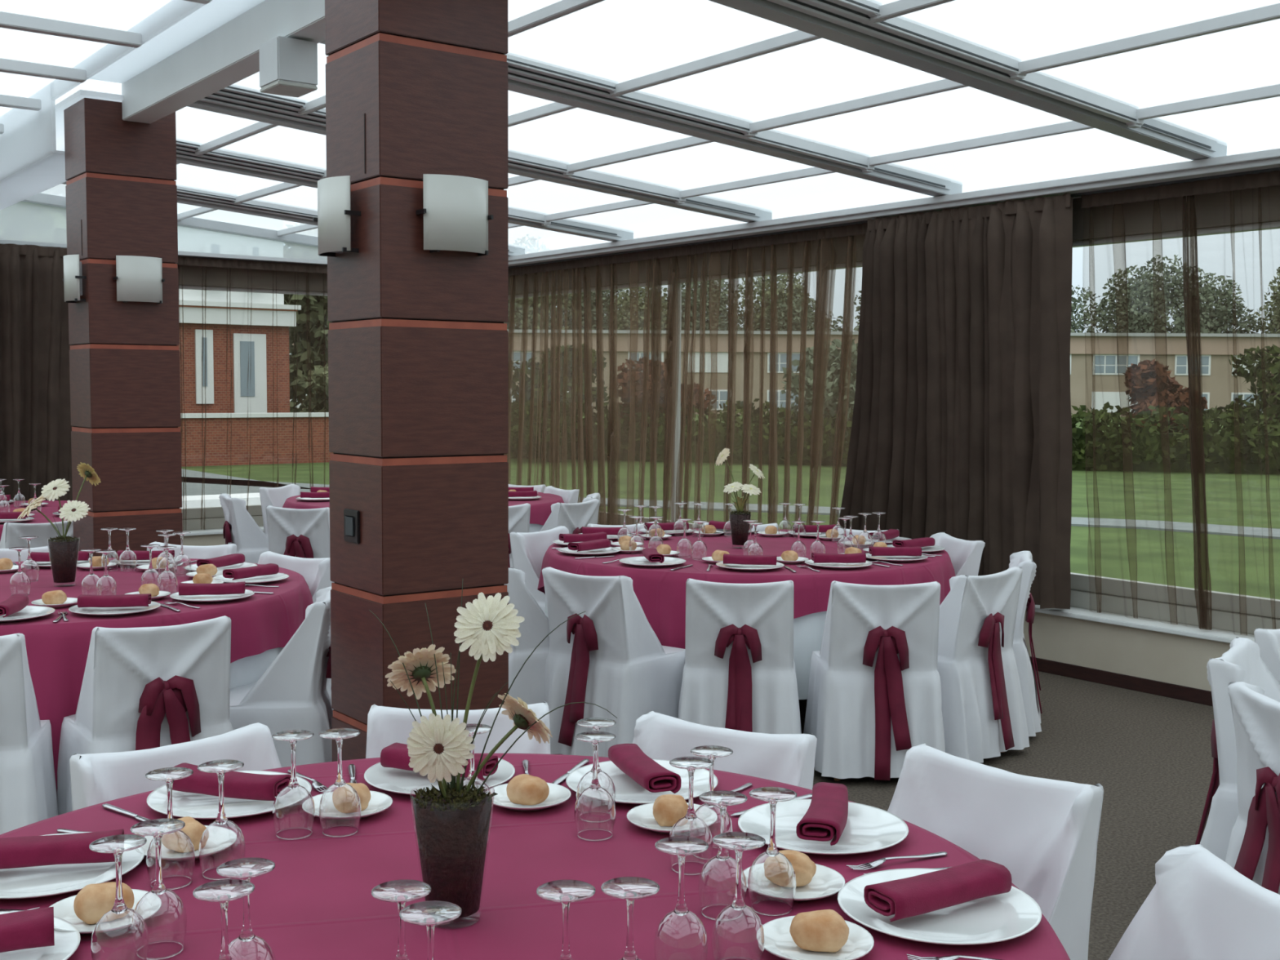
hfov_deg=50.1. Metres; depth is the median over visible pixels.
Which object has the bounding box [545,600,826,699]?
undercloth
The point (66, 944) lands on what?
charger plate
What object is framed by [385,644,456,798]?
gerbera
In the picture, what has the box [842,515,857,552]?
wine glass
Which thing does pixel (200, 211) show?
bar
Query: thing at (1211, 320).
tree
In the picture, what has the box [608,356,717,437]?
tree
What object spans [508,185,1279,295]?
trim
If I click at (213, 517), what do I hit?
window
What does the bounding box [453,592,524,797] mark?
gerbera
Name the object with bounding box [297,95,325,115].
bar
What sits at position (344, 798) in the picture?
bread roll
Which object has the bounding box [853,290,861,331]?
tree
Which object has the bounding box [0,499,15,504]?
charger plate
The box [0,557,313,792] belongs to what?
tablecloth
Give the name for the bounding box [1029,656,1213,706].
baseboard
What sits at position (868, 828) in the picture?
charger plate
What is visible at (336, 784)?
bowl
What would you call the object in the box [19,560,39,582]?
bowl
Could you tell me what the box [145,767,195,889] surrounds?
wine glass
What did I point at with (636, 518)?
wine glass
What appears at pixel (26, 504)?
bread plate
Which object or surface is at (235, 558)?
napkin
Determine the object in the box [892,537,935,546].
napkin
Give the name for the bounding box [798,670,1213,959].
floor
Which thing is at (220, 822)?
bowl
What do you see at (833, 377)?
tree
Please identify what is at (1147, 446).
hedge
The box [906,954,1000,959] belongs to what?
fork
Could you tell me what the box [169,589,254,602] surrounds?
charger plate
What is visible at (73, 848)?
napkin
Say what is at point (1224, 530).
garden path
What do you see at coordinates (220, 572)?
bread plate
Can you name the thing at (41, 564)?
charger plate
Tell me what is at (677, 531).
charger plate
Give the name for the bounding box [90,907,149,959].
bowl
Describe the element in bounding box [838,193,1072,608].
curtain
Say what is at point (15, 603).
napkin
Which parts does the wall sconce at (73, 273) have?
lamp shade, plate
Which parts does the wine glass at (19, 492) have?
stem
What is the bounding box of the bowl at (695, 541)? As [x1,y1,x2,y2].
[691,541,707,559]
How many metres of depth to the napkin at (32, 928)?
1.92 m
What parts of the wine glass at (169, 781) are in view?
stem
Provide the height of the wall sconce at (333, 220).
0.244 m
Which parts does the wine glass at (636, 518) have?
stem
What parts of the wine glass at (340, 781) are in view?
stem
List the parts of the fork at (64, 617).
handle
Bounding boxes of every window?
[178,284,327,530]
[508,280,673,524]
[672,261,862,528]
[1070,221,1279,634]
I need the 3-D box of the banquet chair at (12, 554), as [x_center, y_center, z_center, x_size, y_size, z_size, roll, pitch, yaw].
[-2.825,0.727,6.373,0.536,0.816,0.555,-2,5,-33]
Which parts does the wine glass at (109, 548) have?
stem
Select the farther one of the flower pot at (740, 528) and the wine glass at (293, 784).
the flower pot at (740, 528)
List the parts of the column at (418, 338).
cladding panel, cladding panel, cladding panel, cladding panel, cladding panel, cladding panel, cladding panel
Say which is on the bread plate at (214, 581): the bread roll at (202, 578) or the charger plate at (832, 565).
the bread roll at (202, 578)
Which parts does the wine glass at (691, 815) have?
stem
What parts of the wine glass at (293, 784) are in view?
stem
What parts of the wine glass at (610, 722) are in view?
stem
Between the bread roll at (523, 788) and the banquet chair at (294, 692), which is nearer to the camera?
the bread roll at (523, 788)
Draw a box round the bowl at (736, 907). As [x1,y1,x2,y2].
[711,904,764,959]
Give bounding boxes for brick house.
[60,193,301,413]
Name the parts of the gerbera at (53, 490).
stem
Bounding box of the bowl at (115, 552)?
[101,551,119,570]
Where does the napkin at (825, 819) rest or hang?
on the charger plate at (868, 828)
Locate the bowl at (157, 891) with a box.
[131,888,186,959]
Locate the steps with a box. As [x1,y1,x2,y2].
[179,493,261,508]
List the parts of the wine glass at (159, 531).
stem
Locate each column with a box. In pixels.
[63,97,182,557]
[324,0,508,761]
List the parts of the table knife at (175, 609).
handle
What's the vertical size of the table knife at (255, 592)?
0.004 m
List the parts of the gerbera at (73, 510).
stem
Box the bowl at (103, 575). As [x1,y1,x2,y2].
[95,575,116,595]
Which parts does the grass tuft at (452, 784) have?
blade, blade, blade, blade, blade, blade, blade, blade, blade, blade, blade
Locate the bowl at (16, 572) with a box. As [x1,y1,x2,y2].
[9,572,31,595]
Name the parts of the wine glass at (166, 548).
stem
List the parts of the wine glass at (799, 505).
stem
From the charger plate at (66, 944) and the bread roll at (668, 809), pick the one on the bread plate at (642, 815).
the bread roll at (668, 809)
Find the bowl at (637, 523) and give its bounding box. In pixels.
[633,523,647,540]
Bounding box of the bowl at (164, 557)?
[158,556,177,578]
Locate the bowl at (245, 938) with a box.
[228,934,275,959]
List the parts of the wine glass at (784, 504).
stem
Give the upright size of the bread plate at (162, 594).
0.018 m
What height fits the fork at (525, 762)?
0.011 m
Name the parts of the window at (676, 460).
rail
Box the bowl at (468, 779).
[459,777,493,826]
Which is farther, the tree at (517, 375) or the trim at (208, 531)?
the tree at (517, 375)
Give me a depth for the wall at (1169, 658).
7.26 m
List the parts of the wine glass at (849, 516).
stem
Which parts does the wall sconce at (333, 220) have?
lamp shade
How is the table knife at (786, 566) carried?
on the tablecloth at (660, 592)
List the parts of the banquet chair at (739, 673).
sash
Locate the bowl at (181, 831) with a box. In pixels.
[146,830,195,889]
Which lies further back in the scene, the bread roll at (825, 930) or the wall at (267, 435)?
the wall at (267, 435)
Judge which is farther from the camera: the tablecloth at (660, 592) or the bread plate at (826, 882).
the tablecloth at (660, 592)
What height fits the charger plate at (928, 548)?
0.018 m
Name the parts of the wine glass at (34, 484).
stem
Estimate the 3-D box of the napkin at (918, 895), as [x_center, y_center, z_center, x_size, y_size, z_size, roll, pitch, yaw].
[0.463,0.635,2.126,0.241,0.044,0.082,-2,4,-31]
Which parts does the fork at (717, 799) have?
handle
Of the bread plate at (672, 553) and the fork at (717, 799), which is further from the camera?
the bread plate at (672, 553)
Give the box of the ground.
[181,414,1279,599]
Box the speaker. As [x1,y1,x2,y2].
[258,35,317,97]
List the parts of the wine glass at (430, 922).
stem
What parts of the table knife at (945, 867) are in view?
handle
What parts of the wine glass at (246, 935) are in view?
stem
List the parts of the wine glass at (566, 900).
stem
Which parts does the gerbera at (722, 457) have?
stem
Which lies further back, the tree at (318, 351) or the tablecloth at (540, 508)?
the tree at (318, 351)
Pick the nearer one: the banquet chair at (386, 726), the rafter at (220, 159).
the banquet chair at (386, 726)
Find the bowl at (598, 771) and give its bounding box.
[576,770,616,822]
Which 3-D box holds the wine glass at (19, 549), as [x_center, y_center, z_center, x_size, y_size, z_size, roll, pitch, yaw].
[-2.404,0.354,5.305,0.076,0.183,0.076,1,4,17]
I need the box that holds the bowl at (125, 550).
[119,550,137,571]
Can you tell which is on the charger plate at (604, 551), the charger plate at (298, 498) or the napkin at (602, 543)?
the napkin at (602, 543)
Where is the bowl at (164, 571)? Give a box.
[156,570,177,594]
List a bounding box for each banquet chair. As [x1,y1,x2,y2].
[0,520,73,548]
[0,546,48,561]
[0,633,58,834]
[57,615,233,814]
[69,722,281,810]
[146,541,236,559]
[218,493,268,563]
[229,586,333,767]
[257,551,333,603]
[258,484,300,537]
[266,505,333,582]
[365,701,550,758]
[504,567,549,704]
[508,484,546,492]
[508,502,530,568]
[509,525,568,613]
[539,498,599,533]
[542,567,684,757]
[543,485,579,503]
[582,493,600,505]
[586,521,658,532]
[631,711,817,790]
[678,577,801,733]
[702,522,777,533]
[803,580,945,781]
[820,527,898,537]
[887,742,1103,959]
[929,532,985,576]
[937,566,1029,763]
[1008,551,1042,736]
[1108,844,1279,959]
[1195,636,1279,862]
[1225,681,1279,894]
[1253,627,1279,684]
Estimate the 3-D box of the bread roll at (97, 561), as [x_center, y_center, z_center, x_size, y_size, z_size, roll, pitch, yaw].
[-2.402,0.363,6.077,0.071,0.051,0.084,1,4,16]
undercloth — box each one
[230,647,284,688]
[528,524,542,532]
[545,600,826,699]
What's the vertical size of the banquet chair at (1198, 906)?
0.816 m
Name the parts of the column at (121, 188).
cladding panel, cladding panel, cladding panel, cladding panel, cladding panel, cladding panel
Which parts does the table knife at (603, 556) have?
handle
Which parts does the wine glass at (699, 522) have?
stem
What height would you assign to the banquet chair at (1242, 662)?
0.816 m
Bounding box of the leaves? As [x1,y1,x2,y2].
[732,496,749,514]
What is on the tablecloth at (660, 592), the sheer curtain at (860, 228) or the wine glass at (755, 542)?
the wine glass at (755, 542)
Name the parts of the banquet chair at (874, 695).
sash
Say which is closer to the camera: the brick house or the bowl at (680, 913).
the bowl at (680, 913)
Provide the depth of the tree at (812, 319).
118.06 m
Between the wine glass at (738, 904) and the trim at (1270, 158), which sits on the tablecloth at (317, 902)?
the wine glass at (738, 904)
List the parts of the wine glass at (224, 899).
stem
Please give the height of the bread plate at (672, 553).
0.018 m
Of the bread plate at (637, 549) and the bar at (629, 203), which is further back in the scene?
the bar at (629, 203)
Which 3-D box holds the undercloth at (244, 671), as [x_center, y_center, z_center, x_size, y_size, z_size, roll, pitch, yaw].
[-2.327,0.708,5.565,1.916,0.545,1.914,1,4,3]
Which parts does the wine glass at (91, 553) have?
stem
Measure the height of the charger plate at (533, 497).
0.018 m
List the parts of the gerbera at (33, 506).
stem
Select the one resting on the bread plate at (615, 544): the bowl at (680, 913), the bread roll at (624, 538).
the bread roll at (624, 538)
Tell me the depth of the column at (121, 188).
7.35 m
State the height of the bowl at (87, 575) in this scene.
0.089 m
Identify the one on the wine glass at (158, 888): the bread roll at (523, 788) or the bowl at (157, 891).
the bowl at (157, 891)
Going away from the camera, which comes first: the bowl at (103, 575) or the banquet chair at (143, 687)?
the banquet chair at (143, 687)
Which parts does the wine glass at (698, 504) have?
stem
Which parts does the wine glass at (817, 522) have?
stem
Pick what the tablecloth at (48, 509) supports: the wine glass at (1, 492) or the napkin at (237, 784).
the wine glass at (1, 492)
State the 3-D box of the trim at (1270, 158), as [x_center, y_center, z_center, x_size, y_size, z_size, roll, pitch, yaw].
[2.613,-1.571,7.240,0.470,0.066,14.590,-3,5,-37]
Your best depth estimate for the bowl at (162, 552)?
5.96 m
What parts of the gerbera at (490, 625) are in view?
stem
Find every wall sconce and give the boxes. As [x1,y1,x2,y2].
[62,254,86,302]
[112,255,164,303]
[312,175,360,257]
[416,173,493,256]
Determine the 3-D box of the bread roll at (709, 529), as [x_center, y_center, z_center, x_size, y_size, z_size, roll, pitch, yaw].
[0.382,0.275,7.607,0.085,0.053,0.072,-3,5,-41]
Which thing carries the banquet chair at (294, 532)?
on the floor
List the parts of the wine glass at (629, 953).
stem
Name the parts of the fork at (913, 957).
handle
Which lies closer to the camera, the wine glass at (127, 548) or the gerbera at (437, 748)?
the gerbera at (437, 748)
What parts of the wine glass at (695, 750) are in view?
stem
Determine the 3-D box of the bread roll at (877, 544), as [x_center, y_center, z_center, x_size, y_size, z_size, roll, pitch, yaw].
[1.196,0.333,6.817,0.069,0.052,0.086,1,4,5]
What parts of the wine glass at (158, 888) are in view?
stem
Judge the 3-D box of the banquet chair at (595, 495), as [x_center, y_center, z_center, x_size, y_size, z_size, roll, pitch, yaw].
[-0.523,0.512,9.773,0.540,0.816,0.535,1,4,5]
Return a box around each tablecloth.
[0,500,71,540]
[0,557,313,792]
[0,753,1070,959]
[282,492,564,525]
[537,528,955,648]
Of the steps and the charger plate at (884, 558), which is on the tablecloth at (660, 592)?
the charger plate at (884, 558)
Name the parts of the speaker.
plate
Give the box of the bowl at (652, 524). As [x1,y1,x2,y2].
[648,524,662,541]
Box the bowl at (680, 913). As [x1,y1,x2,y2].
[653,910,708,959]
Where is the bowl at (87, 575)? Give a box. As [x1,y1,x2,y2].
[80,574,102,595]
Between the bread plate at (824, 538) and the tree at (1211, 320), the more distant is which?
the tree at (1211, 320)
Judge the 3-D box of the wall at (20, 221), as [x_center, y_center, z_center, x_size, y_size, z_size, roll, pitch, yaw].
[-10.206,-2.576,21.913,5.080,5.908,4.749,-1,4,-19]
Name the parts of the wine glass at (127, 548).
stem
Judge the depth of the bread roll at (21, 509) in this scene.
8.37 m
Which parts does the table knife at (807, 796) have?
blade, handle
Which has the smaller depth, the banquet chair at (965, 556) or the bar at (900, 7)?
the bar at (900, 7)
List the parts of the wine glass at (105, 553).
stem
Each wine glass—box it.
[0,479,7,506]
[0,484,9,511]
[8,546,31,595]
[12,479,25,506]
[18,536,39,582]
[28,483,41,512]
[80,548,102,595]
[88,834,149,959]
[95,550,116,595]
[100,528,119,570]
[118,528,137,571]
[130,817,186,959]
[140,544,160,591]
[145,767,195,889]
[155,529,174,573]
[156,546,177,594]
[157,533,177,578]
[172,531,191,576]
[192,879,254,959]
[197,759,245,879]
[216,857,275,959]
[271,729,315,839]
[318,728,360,836]
[371,879,431,959]
[399,900,462,959]
[459,723,493,826]
[536,879,595,959]
[574,731,615,840]
[576,717,616,822]
[600,876,659,959]
[617,508,631,540]
[628,515,644,554]
[633,505,647,540]
[648,506,662,541]
[648,516,663,547]
[653,835,708,959]
[668,756,713,875]
[673,502,687,536]
[676,518,692,557]
[688,745,733,859]
[691,502,705,537]
[691,520,707,559]
[697,790,746,920]
[711,831,765,959]
[723,502,733,537]
[742,520,758,555]
[746,522,763,555]
[747,786,796,915]
[777,502,791,537]
[791,520,806,557]
[792,503,806,537]
[809,520,825,559]
[831,506,845,542]
[836,517,852,553]
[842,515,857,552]
[857,512,872,550]
[871,511,886,546]
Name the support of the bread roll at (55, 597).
on the bread plate at (69, 602)
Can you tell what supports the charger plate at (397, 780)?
on the tablecloth at (317, 902)
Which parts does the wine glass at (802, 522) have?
stem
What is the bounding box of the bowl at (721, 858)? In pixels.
[697,856,746,920]
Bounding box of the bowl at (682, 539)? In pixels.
[676,538,692,557]
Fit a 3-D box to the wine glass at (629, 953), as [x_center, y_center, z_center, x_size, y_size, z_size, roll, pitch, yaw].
[-0.013,0.607,1.741,0.076,0.183,0.076,-3,5,-37]
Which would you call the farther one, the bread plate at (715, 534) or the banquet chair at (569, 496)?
the banquet chair at (569, 496)
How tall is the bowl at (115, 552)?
0.089 m
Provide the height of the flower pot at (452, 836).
0.213 m
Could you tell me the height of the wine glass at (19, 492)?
0.183 m
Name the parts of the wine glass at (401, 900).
stem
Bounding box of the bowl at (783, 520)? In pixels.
[777,520,791,537]
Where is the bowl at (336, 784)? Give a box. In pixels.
[319,783,360,836]
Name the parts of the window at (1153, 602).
rail, frame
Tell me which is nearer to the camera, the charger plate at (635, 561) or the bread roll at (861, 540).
the charger plate at (635, 561)
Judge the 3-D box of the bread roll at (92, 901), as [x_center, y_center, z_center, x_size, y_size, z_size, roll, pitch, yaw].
[-0.814,0.640,2.079,0.086,0.052,0.069,-1,4,-22]
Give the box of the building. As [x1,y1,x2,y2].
[288,329,1279,417]
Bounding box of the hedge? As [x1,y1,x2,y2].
[505,398,1279,474]
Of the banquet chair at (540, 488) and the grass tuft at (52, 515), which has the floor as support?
the banquet chair at (540, 488)
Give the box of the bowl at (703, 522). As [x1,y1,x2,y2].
[691,522,705,537]
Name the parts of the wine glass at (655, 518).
stem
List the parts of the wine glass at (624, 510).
stem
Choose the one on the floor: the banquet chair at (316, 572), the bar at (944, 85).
the banquet chair at (316, 572)
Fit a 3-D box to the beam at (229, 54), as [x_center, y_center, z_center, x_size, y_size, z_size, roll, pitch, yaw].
[0.481,-1.780,3.081,0.150,0.345,10.540,-3,5,-37]
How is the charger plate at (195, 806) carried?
on the tablecloth at (317, 902)
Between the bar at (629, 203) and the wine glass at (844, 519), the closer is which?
the wine glass at (844, 519)
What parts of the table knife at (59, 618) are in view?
handle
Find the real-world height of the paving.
0.030 m
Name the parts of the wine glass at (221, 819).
stem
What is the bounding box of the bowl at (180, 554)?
[173,554,191,576]
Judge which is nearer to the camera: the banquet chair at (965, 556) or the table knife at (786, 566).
the table knife at (786, 566)
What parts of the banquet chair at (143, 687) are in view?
sash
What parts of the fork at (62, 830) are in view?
handle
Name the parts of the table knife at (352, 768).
handle, blade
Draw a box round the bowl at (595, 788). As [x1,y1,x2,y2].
[574,786,615,840]
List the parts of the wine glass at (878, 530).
stem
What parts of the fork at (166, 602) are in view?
handle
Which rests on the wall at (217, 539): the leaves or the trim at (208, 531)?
the trim at (208, 531)
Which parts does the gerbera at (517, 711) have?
stem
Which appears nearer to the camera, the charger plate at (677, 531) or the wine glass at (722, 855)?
the wine glass at (722, 855)
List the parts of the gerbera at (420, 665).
stem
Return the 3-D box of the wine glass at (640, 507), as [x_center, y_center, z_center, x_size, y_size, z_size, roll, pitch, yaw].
[0.003,0.230,7.366,0.076,0.183,0.076,2,4,24]
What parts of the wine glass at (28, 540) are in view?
stem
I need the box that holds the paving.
[181,468,310,496]
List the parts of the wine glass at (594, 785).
stem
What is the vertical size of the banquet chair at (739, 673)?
0.816 m
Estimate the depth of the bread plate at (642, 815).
2.56 m
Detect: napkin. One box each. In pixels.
[0,494,10,501]
[0,511,28,519]
[0,595,28,617]
[0,828,124,869]
[0,906,54,952]
[30,551,88,562]
[77,593,151,607]
[116,550,174,559]
[165,762,290,800]
[178,581,245,595]
[196,553,244,567]
[222,563,279,580]
[300,491,329,497]
[310,486,329,492]
[380,742,497,780]
[508,486,533,491]
[508,490,537,497]
[559,532,607,542]
[568,538,610,551]
[582,526,626,535]
[608,743,681,793]
[642,547,664,563]
[644,521,688,530]
[708,520,752,530]
[723,553,777,564]
[792,524,837,533]
[795,782,848,845]
[811,552,866,563]
[863,859,1011,921]
[867,528,899,541]
[868,546,921,555]
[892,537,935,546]
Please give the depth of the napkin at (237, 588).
5.20 m
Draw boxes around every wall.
[0,183,66,244]
[177,412,333,466]
[182,533,225,546]
[1023,610,1230,691]
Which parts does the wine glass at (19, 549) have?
stem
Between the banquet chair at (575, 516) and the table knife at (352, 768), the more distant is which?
the banquet chair at (575, 516)
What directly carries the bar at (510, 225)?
attached to the rafter at (185, 194)
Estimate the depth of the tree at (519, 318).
121.45 m
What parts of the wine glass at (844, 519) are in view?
stem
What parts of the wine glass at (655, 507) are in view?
stem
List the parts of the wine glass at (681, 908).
stem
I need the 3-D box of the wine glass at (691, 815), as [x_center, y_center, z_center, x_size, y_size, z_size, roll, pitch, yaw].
[0.086,0.569,2.321,0.076,0.183,0.076,0,4,-5]
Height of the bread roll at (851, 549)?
0.051 m
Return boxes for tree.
[283,222,332,412]
[284,208,326,368]
[289,363,328,413]
[503,234,586,329]
[504,299,528,329]
[508,342,610,462]
[551,288,639,329]
[605,285,693,330]
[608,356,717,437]
[635,280,746,330]
[728,272,815,330]
[756,288,847,331]
[778,338,857,442]
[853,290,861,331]
[1071,284,1111,333]
[1086,254,1201,333]
[1122,359,1208,432]
[1161,266,1261,333]
[1196,344,1279,434]
[1248,266,1279,333]
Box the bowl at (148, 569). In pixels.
[141,568,160,591]
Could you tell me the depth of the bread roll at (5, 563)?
5.94 m
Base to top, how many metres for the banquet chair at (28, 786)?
0.816 m
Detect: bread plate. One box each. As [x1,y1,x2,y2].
[0,564,24,573]
[21,502,48,506]
[31,597,77,608]
[49,888,161,934]
[76,562,116,569]
[124,591,170,600]
[135,825,237,861]
[136,564,177,572]
[181,579,223,583]
[186,570,222,577]
[302,790,392,821]
[485,782,571,811]
[610,542,643,546]
[611,546,644,553]
[626,802,717,834]
[640,533,671,539]
[662,550,679,556]
[693,530,724,536]
[702,556,723,564]
[741,862,844,902]
[756,531,787,537]
[756,915,874,959]
[777,556,808,564]
[815,534,847,540]
[840,541,874,547]
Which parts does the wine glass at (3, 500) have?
stem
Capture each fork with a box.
[0,906,39,911]
[56,828,137,842]
[57,610,68,621]
[163,600,199,608]
[177,560,196,565]
[245,584,279,586]
[287,768,333,792]
[521,760,528,774]
[703,782,752,808]
[795,564,820,571]
[846,851,946,870]
[866,560,902,565]
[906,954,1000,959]
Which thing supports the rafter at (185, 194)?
attached to the ceiling
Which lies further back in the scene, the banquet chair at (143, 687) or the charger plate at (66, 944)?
the banquet chair at (143, 687)
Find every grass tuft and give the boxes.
[44,515,70,537]
[368,580,617,798]
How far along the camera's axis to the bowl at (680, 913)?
1.90 m
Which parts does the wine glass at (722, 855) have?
stem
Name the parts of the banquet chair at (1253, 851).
sash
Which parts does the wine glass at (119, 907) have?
stem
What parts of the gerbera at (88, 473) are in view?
stem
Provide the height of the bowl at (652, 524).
0.089 m
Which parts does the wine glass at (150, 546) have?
stem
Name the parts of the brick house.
glass, glass, cornice, glass, white door, glass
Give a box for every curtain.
[0,243,73,500]
[176,256,327,530]
[503,222,867,529]
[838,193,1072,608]
[1080,170,1279,635]
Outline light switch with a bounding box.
[343,508,359,543]
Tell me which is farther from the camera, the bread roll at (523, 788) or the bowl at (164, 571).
the bowl at (164, 571)
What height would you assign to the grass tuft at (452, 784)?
0.335 m
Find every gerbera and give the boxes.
[17,494,62,540]
[40,478,70,537]
[58,500,90,537]
[63,462,101,537]
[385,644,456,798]
[406,713,475,802]
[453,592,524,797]
[462,693,552,797]
[715,448,737,497]
[723,481,743,506]
[740,484,761,507]
[742,463,764,503]
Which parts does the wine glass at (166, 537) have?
stem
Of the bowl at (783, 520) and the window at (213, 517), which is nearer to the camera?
the bowl at (783, 520)
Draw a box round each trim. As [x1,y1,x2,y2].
[0,83,67,210]
[0,239,327,264]
[21,192,318,247]
[50,0,205,99]
[55,0,265,151]
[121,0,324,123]
[177,264,327,292]
[182,525,263,536]
[508,148,1279,266]
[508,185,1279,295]
[1025,604,1254,643]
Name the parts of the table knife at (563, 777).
blade, handle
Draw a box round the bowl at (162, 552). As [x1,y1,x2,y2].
[155,551,174,573]
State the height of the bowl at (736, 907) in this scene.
0.089 m
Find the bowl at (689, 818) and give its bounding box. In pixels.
[668,816,712,875]
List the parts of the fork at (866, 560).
handle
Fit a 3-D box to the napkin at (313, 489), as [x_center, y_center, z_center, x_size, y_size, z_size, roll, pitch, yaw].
[-2.347,0.072,10.275,0.241,0.044,0.082,0,4,-7]
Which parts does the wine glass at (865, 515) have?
stem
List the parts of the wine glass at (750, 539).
stem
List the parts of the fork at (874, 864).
handle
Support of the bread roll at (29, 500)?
on the bread plate at (26, 504)
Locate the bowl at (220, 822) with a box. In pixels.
[198,820,245,879]
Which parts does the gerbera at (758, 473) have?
stem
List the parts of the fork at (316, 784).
handle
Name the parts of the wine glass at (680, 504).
stem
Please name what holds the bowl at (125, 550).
on the wine glass at (127, 548)
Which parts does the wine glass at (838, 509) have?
stem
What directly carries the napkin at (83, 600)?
on the charger plate at (100, 611)
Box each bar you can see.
[0,11,142,48]
[0,57,86,82]
[0,94,41,111]
[0,123,4,133]
[177,206,217,220]
[183,0,212,4]
[195,121,278,155]
[234,182,302,204]
[277,223,317,235]
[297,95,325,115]
[318,169,326,179]
[507,0,604,37]
[507,102,577,127]
[507,175,538,186]
[508,222,524,228]
[544,199,653,221]
[567,136,714,172]
[605,30,822,97]
[679,166,835,198]
[749,79,968,132]
[861,0,954,24]
[867,120,1093,165]
[1018,3,1279,73]
[1136,84,1279,119]
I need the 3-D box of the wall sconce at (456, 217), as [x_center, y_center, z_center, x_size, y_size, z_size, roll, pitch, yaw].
[-0.597,-0.862,4.457,0.256,0.244,0.075,-3,5,-37]
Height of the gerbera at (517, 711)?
0.162 m
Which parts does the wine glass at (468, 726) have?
stem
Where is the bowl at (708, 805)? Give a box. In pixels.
[688,803,732,859]
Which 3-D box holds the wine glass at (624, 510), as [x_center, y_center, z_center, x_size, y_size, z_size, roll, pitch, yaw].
[-0.081,0.245,7.128,0.076,0.183,0.076,3,5,33]
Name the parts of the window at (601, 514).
rail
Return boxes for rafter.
[62,182,524,256]
[176,138,633,241]
[187,84,772,222]
[319,40,962,196]
[708,0,1226,159]
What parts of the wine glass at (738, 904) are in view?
stem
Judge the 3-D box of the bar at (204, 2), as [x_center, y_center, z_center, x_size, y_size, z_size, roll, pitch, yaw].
[-4.585,-1.805,3.315,7.170,0.055,0.060,-3,5,-37]
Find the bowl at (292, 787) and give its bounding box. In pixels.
[272,785,315,839]
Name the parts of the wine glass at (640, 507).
stem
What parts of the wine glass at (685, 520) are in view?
stem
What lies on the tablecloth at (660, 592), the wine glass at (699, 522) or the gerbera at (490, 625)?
the wine glass at (699, 522)
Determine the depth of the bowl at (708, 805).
2.39 m
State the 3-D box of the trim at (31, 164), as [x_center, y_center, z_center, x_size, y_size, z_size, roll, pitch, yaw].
[-4.118,-2.071,8.932,0.330,0.380,3.510,-3,5,-37]
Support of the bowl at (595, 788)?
on the wine glass at (594, 785)
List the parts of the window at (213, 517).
rail, frame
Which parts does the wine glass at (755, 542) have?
stem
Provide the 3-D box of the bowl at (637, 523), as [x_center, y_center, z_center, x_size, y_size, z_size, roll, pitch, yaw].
[0.003,0.277,7.369,0.076,0.089,0.076,-3,5,-37]
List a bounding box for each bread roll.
[0,558,13,569]
[13,507,25,511]
[27,497,42,504]
[41,590,66,604]
[73,881,133,924]
[88,555,109,566]
[138,583,159,596]
[151,556,169,568]
[161,816,208,853]
[192,573,213,583]
[195,564,217,575]
[332,782,370,813]
[506,773,549,805]
[618,535,634,544]
[620,540,636,550]
[648,528,664,537]
[653,794,688,826]
[656,543,671,554]
[701,524,716,533]
[711,550,729,560]
[764,525,777,533]
[764,849,816,887]
[781,550,798,560]
[789,909,848,952]
[825,528,839,537]
[844,546,862,553]
[852,534,866,544]
[873,542,887,546]
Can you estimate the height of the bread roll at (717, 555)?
0.052 m
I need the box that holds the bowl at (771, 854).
[747,852,795,915]
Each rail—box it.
[177,255,327,265]
[508,167,1279,267]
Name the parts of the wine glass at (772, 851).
stem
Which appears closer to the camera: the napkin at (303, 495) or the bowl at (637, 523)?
the bowl at (637, 523)
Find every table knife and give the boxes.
[0,908,23,911]
[53,611,67,622]
[102,803,164,828]
[160,603,180,611]
[254,591,273,593]
[347,764,357,783]
[551,758,589,784]
[574,555,613,559]
[670,564,693,570]
[730,793,812,816]
[783,565,796,572]
[863,866,951,875]
[872,563,889,567]
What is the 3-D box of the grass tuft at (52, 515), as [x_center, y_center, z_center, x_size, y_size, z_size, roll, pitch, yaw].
[-2.350,0.190,5.542,0.120,0.117,0.046,1,4,3]
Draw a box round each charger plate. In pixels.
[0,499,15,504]
[0,516,34,523]
[0,605,55,622]
[0,832,144,898]
[0,911,80,959]
[22,557,89,568]
[68,600,160,616]
[110,556,182,566]
[146,770,311,818]
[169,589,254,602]
[184,562,257,571]
[212,573,288,584]
[295,497,329,501]
[364,757,515,795]
[508,495,541,500]
[553,539,613,546]
[557,546,620,555]
[565,759,718,804]
[580,533,632,540]
[618,556,685,567]
[639,528,693,535]
[715,529,758,534]
[715,561,784,571]
[737,799,908,854]
[786,530,843,537]
[804,559,872,568]
[837,867,1041,945]
[864,536,911,544]
[865,552,928,562]
[887,544,945,553]
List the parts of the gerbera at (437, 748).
stem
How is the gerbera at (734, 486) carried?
in the flower pot at (740, 528)
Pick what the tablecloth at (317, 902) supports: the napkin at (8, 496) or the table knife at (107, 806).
the table knife at (107, 806)
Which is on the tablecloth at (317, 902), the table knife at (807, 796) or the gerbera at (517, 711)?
the table knife at (807, 796)
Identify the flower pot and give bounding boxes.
[48,535,80,586]
[410,782,497,927]
[728,510,751,545]
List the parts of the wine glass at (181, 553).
stem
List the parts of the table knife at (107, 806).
handle, blade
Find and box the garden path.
[182,476,1279,539]
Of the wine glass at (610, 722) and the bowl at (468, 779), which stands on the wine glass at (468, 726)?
the bowl at (468, 779)

